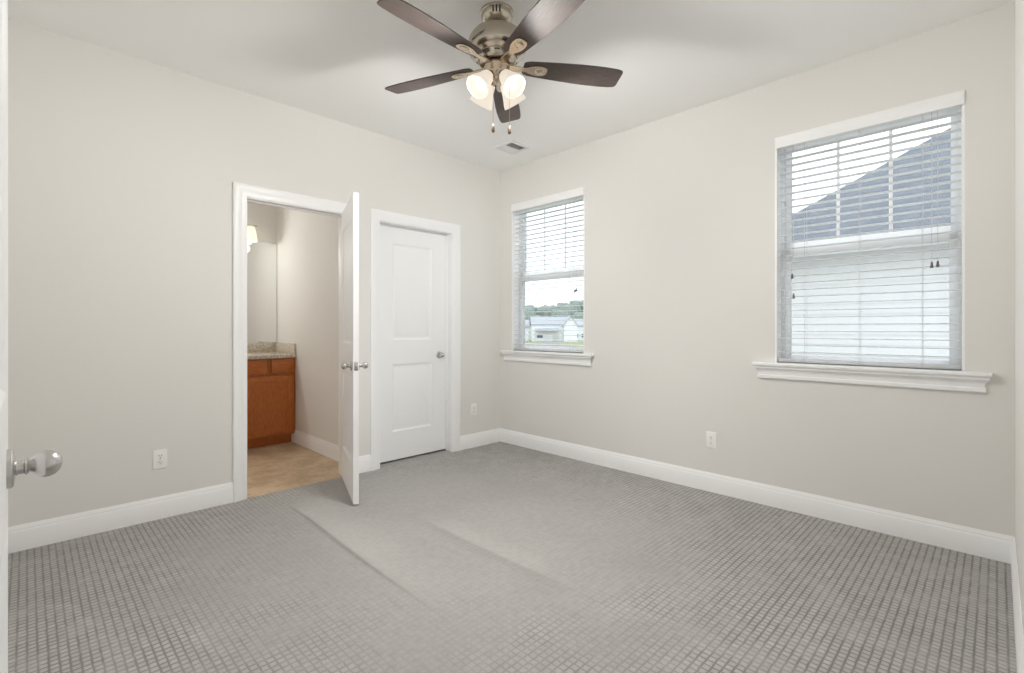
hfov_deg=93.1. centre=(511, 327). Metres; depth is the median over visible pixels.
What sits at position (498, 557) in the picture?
floor
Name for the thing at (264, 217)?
wall
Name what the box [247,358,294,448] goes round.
vanity cabinet
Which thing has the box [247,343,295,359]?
countertop
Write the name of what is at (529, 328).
hill
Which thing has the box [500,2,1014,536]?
wall
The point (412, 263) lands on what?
door
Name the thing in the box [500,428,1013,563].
baseboard
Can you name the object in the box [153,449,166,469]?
wall outlet
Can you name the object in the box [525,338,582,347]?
lawn
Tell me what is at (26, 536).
baseboard
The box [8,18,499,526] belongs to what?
wall
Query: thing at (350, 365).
door
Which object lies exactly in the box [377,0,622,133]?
ceiling fan
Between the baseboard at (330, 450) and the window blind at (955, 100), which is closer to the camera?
the window blind at (955, 100)
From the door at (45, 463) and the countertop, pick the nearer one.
the door at (45, 463)
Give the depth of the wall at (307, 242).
4.60 m
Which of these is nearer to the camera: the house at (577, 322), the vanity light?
the vanity light
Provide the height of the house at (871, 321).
9.010 m
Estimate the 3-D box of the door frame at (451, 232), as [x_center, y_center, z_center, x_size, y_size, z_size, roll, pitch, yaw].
[-0.854,0.092,4.275,0.920,2.118,0.136,0,0,-45]
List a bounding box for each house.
[525,320,529,340]
[530,316,578,341]
[574,319,582,339]
[792,127,950,359]
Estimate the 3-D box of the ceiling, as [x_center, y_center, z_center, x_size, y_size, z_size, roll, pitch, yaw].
[-0.516,-1.639,1.971,5.087,0.100,3.871,0,0,-45]
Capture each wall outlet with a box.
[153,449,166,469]
[471,403,476,415]
[706,431,715,448]
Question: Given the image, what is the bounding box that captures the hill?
[528,326,530,337]
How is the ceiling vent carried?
in the ceiling
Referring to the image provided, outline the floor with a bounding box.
[8,442,1016,672]
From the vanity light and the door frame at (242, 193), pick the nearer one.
the door frame at (242, 193)
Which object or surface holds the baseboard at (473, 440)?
attached to the wall at (123, 168)
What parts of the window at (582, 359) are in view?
frame, sill, sash, sash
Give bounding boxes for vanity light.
[247,224,256,241]
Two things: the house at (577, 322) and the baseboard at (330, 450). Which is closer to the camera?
the baseboard at (330, 450)
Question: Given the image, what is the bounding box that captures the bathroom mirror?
[247,242,276,342]
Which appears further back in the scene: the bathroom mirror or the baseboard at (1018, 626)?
the bathroom mirror
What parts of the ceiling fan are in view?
blade, blade, lamp shade, lamp shade, light bulb, blade, pull chain, light bulb, lamp shade, lamp shade, blade, blade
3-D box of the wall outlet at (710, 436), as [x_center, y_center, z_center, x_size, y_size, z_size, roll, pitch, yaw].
[1.401,0.788,3.411,0.070,0.115,0.009,0,0,45]
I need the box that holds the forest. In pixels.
[525,301,582,322]
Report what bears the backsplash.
attached to the wall at (264, 217)
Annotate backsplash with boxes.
[247,343,274,352]
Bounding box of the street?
[525,342,572,346]
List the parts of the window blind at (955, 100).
tilt cord, ladder cord, rail, lift cord, lift cord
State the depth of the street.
113.65 m
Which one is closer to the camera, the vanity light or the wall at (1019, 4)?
the wall at (1019, 4)
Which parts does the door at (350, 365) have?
knob, latch plate, knob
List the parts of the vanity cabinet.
drawer, door, door panel, drawer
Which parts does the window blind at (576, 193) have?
rail, ladder cord, lift cord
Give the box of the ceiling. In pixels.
[8,0,1014,171]
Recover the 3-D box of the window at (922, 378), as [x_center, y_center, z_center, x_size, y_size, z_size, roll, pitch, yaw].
[2.042,-0.449,2.858,0.208,1.548,1.127,0,0,-45]
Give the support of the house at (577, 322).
on the lawn
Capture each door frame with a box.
[232,182,346,501]
[370,208,459,470]
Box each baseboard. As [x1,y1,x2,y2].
[8,482,232,553]
[291,429,338,461]
[359,454,370,473]
[460,428,499,450]
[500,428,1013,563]
[1011,537,1023,672]
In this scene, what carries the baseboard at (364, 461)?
attached to the wall at (123, 168)
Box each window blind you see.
[511,187,583,352]
[775,90,963,369]
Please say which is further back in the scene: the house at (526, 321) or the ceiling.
the house at (526, 321)
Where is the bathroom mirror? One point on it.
(261, 256)
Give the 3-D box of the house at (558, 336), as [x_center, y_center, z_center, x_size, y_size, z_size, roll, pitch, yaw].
[13.075,0.226,153.450,14.450,7.850,12.100,0,0,0]
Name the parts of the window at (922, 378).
frame, sash, sash, sill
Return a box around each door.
[0,0,62,672]
[341,192,367,504]
[380,225,444,462]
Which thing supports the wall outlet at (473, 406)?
attached to the wall at (123, 168)
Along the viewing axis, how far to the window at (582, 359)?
4.72 m
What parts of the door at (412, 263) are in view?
knob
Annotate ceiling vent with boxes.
[493,140,530,153]
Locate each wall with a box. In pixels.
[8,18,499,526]
[247,202,276,342]
[277,207,338,445]
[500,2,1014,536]
[1015,0,1023,635]
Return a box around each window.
[500,186,593,365]
[752,90,992,392]
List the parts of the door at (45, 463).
knob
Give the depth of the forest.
295.94 m
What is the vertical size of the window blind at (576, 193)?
1.438 m

